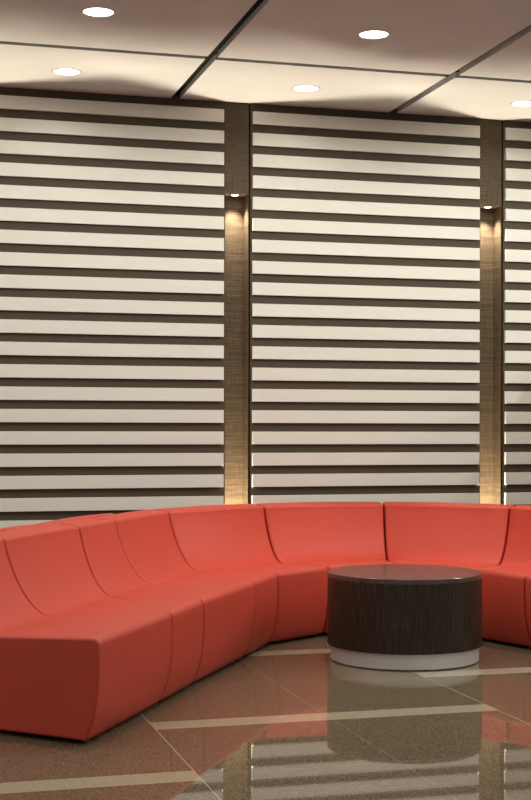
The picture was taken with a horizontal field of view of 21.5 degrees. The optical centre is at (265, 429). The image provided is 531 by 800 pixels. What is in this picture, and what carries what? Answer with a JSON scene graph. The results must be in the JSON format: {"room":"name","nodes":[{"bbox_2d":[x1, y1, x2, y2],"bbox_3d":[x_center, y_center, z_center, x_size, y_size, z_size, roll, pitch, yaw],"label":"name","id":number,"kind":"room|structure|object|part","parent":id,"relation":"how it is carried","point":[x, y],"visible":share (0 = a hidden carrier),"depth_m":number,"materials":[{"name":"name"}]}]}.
{"room":"lobby","nodes":[
{"label":"lobby","id":0,"kind":"room"},
{"bbox_2d":[0,632,530,799],"bbox_3d":[1.541,1.462,3.790,17.000,0.120,14.480,0,0,-16],"label":"floor","id":1,"kind":"structure","parent":0,"point":[284,720],"depth_m":6.32,"materials":[{"name":"tile"}]},
{"bbox_2d":[0,523,51,531],"bbox_3d":[-1.776,0.966,8.013,1.039,0.862,0.954,0,0,14],"label":"module","id":2,"kind":"object","parent":1,"relation":"on","point":[31,525],"visible":0.15,"depth_m":7.82,"materials":[{"name":"red leather"}]},
{"bbox_2d":[38,513,112,523],"bbox_3d":[-1.580,0.966,8.758,1.022,0.862,1.038,0,0,13],"label":"module","id":3,"kind":"object","parent":1,"relation":"on","point":[59,521],"visible":0.12,"depth_m":8.57,"materials":[{"name":"red leather"}]},
{"bbox_2d":[0,539,170,741],"bbox_3d":[-1.081,0.967,6.753,1.029,0.862,0.968,0,0,15],"label":"module","id":4,"kind":"object","parent":1,"relation":"on","point":[70,677],"visible":1,"depth_m":6.37,"materials":[{"name":"red leather"}]},
{"bbox_3d":[-1.229,0.957,6.784,0.714,0.843,0.822,0,0,15],"label":"backrest","id":5,"kind":"part","parent":4,"relation":"part of","materials":[{"name":"red leather"}]},
{"bbox_3d":[-0.903,1.145,6.696,0.642,0.467,0.949,0,0,15],"label":"seat","id":6,"kind":"part","parent":4,"relation":"part of","materials":[{"name":"red leather"}]},
{"bbox_2d":[0,524,202,704],"bbox_3d":[-0.872,0.967,7.494,1.028,0.862,1.047,0,0,17],"label":"module","id":7,"kind":"object","parent":1,"relation":"on","point":[49,565],"visible":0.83,"depth_m":7.40,"materials":[{"name":"red leather"}]},
{"bbox_3d":[-1.018,0.957,7.526,0.714,0.843,1.023,0,0,17],"label":"backrest","id":8,"kind":"part","parent":7,"relation":"part of","materials":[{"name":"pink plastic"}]},
{"bbox_3d":[-0.699,1.145,7.429,0.642,0.467,0.840,0,0,17],"label":"seat","id":9,"kind":"part","parent":7,"relation":"part of","materials":[{"name":"red leather"}]},
{"bbox_2d":[61,519,254,682],"bbox_3d":[-0.672,0.967,8.201,1.012,0.862,0.958,0,0,17],"label":"module","id":10,"kind":"object","parent":1,"relation":"on","point":[228,607],"visible":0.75,"depth_m":8.12,"materials":[{"name":"red leather"}]},
{"bbox_3d":[-0.814,0.957,8.249,0.704,0.843,0.802,0,0,17],"label":"backrest","id":11,"kind":"part","parent":10,"relation":"part of","materials":[{"name":"red leather"}]},
{"bbox_3d":[-0.492,1.146,8.152,0.632,0.467,0.948,0,0,17],"label":"seat","id":12,"kind":"part","parent":10,"relation":"part of","materials":[{"name":"red leather"}]},
{"bbox_2d":[93,510,277,658],"bbox_3d":[-0.461,0.968,8.934,1.018,0.862,1.034,0,0,17],"label":"module","id":13,"kind":"object","parent":1,"relation":"on","point":[146,537],"visible":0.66,"depth_m":8.85,"materials":[{"name":"red leather"}]},
{"bbox_3d":[-0.606,0.958,8.971,0.708,0.843,1.021,0,0,17],"label":"backrest","id":14,"kind":"part","parent":13,"relation":"part of","materials":[{"name":"red leather"}]},
{"bbox_3d":[-0.285,1.146,8.875,0.636,0.467,0.840,0,0,17],"label":"seat","id":15,"kind":"part","parent":13,"relation":"part of","materials":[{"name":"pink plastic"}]},
{"bbox_2d":[153,504,327,644],"bbox_3d":[-0.094,0.968,9.599,1.016,0.862,1.031,0,0,-45],"label":"module","id":16,"kind":"object","parent":1,"relation":"on","point":[230,537],"visible":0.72,"depth_m":9.55,"materials":[{"name":"red leather"}]},
{"bbox_3d":[-0.198,0.958,9.704,1.016,0.843,0.734,0,0,-45],"label":"backrest","id":17,"kind":"part","parent":16,"relation":"part of","materials":[{"name":"red leather"}]},
{"bbox_3d":[0.036,1.147,9.469,0.834,0.467,0.662,0,0,-45],"label":"seat","id":18,"kind":"part","parent":16,"relation":"part of","materials":[{"name":"red leather"}]},
{"bbox_2d":[255,502,393,634],"bbox_3d":[0.540,0.969,10.005,1.013,0.862,1.019,0,0,-16],"label":"module","id":19,"kind":"object","parent":1,"relation":"on","point":[331,535],"visible":0.51,"depth_m":10.24,"materials":[{"name":"red leather"}]},
{"bbox_3d":[0.490,0.959,10.146,0.997,0.843,0.709,0,0,-16],"label":"backrest","id":20,"kind":"part","parent":19,"relation":"part of","materials":[{"name":"red leather"}]},
{"bbox_3d":[0.584,1.147,9.826,0.813,0.467,0.637,0,0,-16],"label":"seat","id":21,"kind":"part","parent":19,"relation":"part of","materials":[{"name":"red leather"}]},
{"bbox_2d":[327,564,481,670],"bbox_3d":[0.851,1.133,8.580,0.944,0.534,0.944,0,0,-16],"label":"round coffee table","id":22,"kind":"object","parent":1,"relation":"on","point":[380,616],"visible":1,"depth_m":8.19,"materials":[{"name":"brown wood"}]},
{"bbox_2d":[382,502,513,568],"bbox_3d":[1.138,0.970,10.007,1.012,0.862,1.019,0,0,28],"label":"module","id":23,"kind":"object","parent":1,"relation":"on","point":[466,535],"visible":0.46,"depth_m":10.18,"materials":[{"name":"red leather"}]},
{"bbox_3d":[1.134,1.148,9.777,0.830,0.467,0.639,0,0,26],"label":"seat","id":24,"kind":"part","parent":23,"relation":"part of","materials":[{"name":"red leather"}]},
{"bbox_2d":[472,505,530,648],"bbox_3d":[1.776,0.971,9.504,1.018,0.862,1.007,0,0,-40],"label":"module","id":25,"kind":"object","parent":1,"relation":"on","point":[504,619],"visible":0.82,"depth_m":9.13,"materials":[{"name":"red leather"}]},
{"bbox_3d":[1.662,1.149,9.358,0.637,0.467,0.825,0,0,-38],"label":"seat","id":26,"kind":"part","parent":25,"relation":"part of","materials":[{"name":"red leather"}]},
{"bbox_3d":[1.901,0.962,9.638,0.714,0.843,1.006,0,0,-36],"label":"backrest","id":27,"kind":"part","parent":25,"relation":"part of","materials":[{"name":"red leather"}]},
{"bbox_2d":[525,575,530,637],"bbox_3d":[2.321,0.972,8.920,0.938,0.862,1.006,0,0,42],"label":"module","id":28,"kind":"object","parent":1,"relation":"on","point":[528,579],"visible":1,"depth_m":8.86,"materials":[{"name":"red leather"}]},
{"bbox_2d":[0,0,530,121],"bbox_3d":[1.563,-2.576,3.732,17.000,0.243,14.360,0,0,-16],"label":"ceiling","id":29,"kind":"structure","parent":0,"point":[451,58],"depth_m":9.11,"materials":[{"name":"cream painted ceiling panels"},{"name":"dark metal joint strips"}]},
{"bbox_2d":[51,68,81,75],"bbox_3d":[-1.365,-2.459,9.612,0.214,0.007,0.214,0,0,-16],"label":"recessed light","id":30,"kind":"object","parent":29,"relation":"in","point":[58,71],"visible":1,"depth_m":9.62,"materials":[{"name":"white"}]},
{"bbox_2d":[80,7,116,17],"bbox_3d":[-0.983,-2.458,8.235,0.214,0.007,0.214,0,0,-16],"label":"recessed light","id":31,"kind":"object","parent":29,"relation":"in","point":[95,12],"visible":1,"depth_m":8.25,"materials":[{"name":"white"}]},
{"bbox_3d":[-1.368,-2.479,9.684,1.650,0.040,1.304,0,0,-15],"label":"panel","id":32,"kind":"part","parent":29,"relation":"part of","materials":[{"name":"white paint"}]},
{"bbox_3d":[-0.802,-2.478,7.644,1.650,0.040,2.794,0,0,-15],"label":"panel","id":33,"kind":"part","parent":29,"relation":"part of","materials":[{"name":"white paint"}]},
{"bbox_2d":[291,85,320,92],"bbox_3d":[0.290,-2.456,10.071,0.214,0.007,0.214,0,0,-16],"label":"recessed light","id":34,"kind":"object","parent":29,"relation":"in","point":[300,88],"visible":1,"depth_m":10.08,"materials":[{"name":"white"}]},
{"bbox_3d":[0.288,-2.477,10.143,1.650,0.040,1.304,0,0,-15],"label":"panel","id":35,"kind":"part","parent":29,"relation":"part of","materials":[{"name":"white paint"}]},
{"bbox_2d":[357,30,390,39],"bbox_3d":[0.672,-2.455,8.694,0.214,0.007,0.214,0,0,-16],"label":"recessed light","id":36,"kind":"object","parent":29,"relation":"in","point":[367,34],"visible":1,"depth_m":8.70,"materials":[{"name":"white"}]},
{"bbox_3d":[0.853,-2.476,8.103,1.650,0.040,2.794,0,0,-15],"label":"panel","id":37,"kind":"part","parent":29,"relation":"part of","materials":[{"name":"white paint"}]},
{"bbox_3d":[1.943,-2.474,10.602,1.650,0.040,1.304,0,0,-15],"label":"panel","id":38,"kind":"part","parent":29,"relation":"part of","materials":[{"name":"white paint"}]},
{"bbox_3d":[2.509,-2.473,8.562,1.650,0.040,2.794,0,0,-15],"label":"panel","id":39,"kind":"part","parent":29,"relation":"part of","materials":[{"name":"white paint"}]},
{"bbox_2d":[510,100,530,106],"bbox_3d":[1.946,-2.453,10.530,0.214,0.007,0.214,0,0,-16],"label":"recessed light","id":40,"kind":"object","parent":29,"relation":"in","point":[525,103],"visible":1,"depth_m":10.54,"materials":[{"name":"white"}]},
{"bbox_3d":[-0.375,-0.651,10.709,17.000,4.100,0.120,0,0,-15],"label":"wall","id":41,"kind":"structure","parent":0,"visible":0},
{"bbox_2d":[0,87,224,527],"bbox_3d":[-1.227,-0.545,10.302,1.875,3.887,0.199,0,0,-16],"label":"window blind","id":42,"kind":"object","parent":41,"relation":"attached to","point":[112,206],"visible":0.78,"depth_m":10.23,"materials":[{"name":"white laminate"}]},
{"bbox_2d":[225,102,248,504],"bbox_3d":[-0.239,-0.544,10.587,0.186,3.887,0.168,0,0,-16],"label":"column","id":43,"kind":"structure","parent":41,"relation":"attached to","point":[236,114],"depth_m":10.64,"materials":[{"name":"brown metal"}]},
{"bbox_3d":[-0.259,-0.339,10.658,0.186,2.917,0.020,0,0,-15],"label":"panel","id":44,"kind":"part","parent":43,"relation":"part of","materials":[{"name":"brown metal"}]},
{"bbox_3d":[-0.237,-2.138,10.588,0.186,0.698,0.166,0,0,-15],"label":"header panel","id":45,"kind":"part","parent":43,"relation":"part of","materials":[{"name":"brown wood"}]},
{"bbox_3d":[-0.149,-0.329,10.603,0.004,2.897,0.146,0,0,-15],"label":"panel","id":46,"kind":"part","parent":43,"relation":"part of","materials":[{"name":"brown metal"}]},
{"bbox_2d":[248,103,479,503],"bbox_3d":[0.767,-0.542,10.855,1.875,3.887,0.199,0,0,-16],"label":"window blind","id":47,"kind":"object","parent":41,"relation":"attached to","point":[364,385],"visible":0.75,"depth_m":10.76,"materials":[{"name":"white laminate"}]},
{"bbox_2d":[480,119,501,503],"bbox_3d":[1.755,-0.541,11.140,0.185,3.887,0.168,0,0,-16],"label":"column","id":48,"kind":"structure","parent":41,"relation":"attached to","point":[490,129],"depth_m":11.20,"materials":[{"name":"brown wood"}]},
{"bbox_3d":[1.735,-0.336,11.211,0.185,2.917,0.020,0,0,-15],"label":"panel","id":49,"kind":"part","parent":48,"relation":"part of","materials":[{"name":"brown metal"}]},
{"bbox_3d":[1.757,-2.135,11.141,0.185,0.698,0.166,0,0,-15],"label":"header panel","id":50,"kind":"part","parent":48,"relation":"part of","materials":[{"name":"brown wood"}]},
{"bbox_3d":[1.844,-0.326,11.155,0.004,2.897,0.146,0,0,-15],"label":"panel","id":51,"kind":"part","parent":48,"relation":"part of","materials":[{"name":"brown wood"}]},
{"bbox_2d":[501,120,530,505],"bbox_3d":[2.762,-0.539,11.408,1.875,3.887,0.199,0,0,-16],"label":"window blind","id":52,"kind":"object","parent":41,"relation":"attached to","point":[516,135],"visible":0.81,"depth_m":11.10,"materials":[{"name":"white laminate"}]}
]}

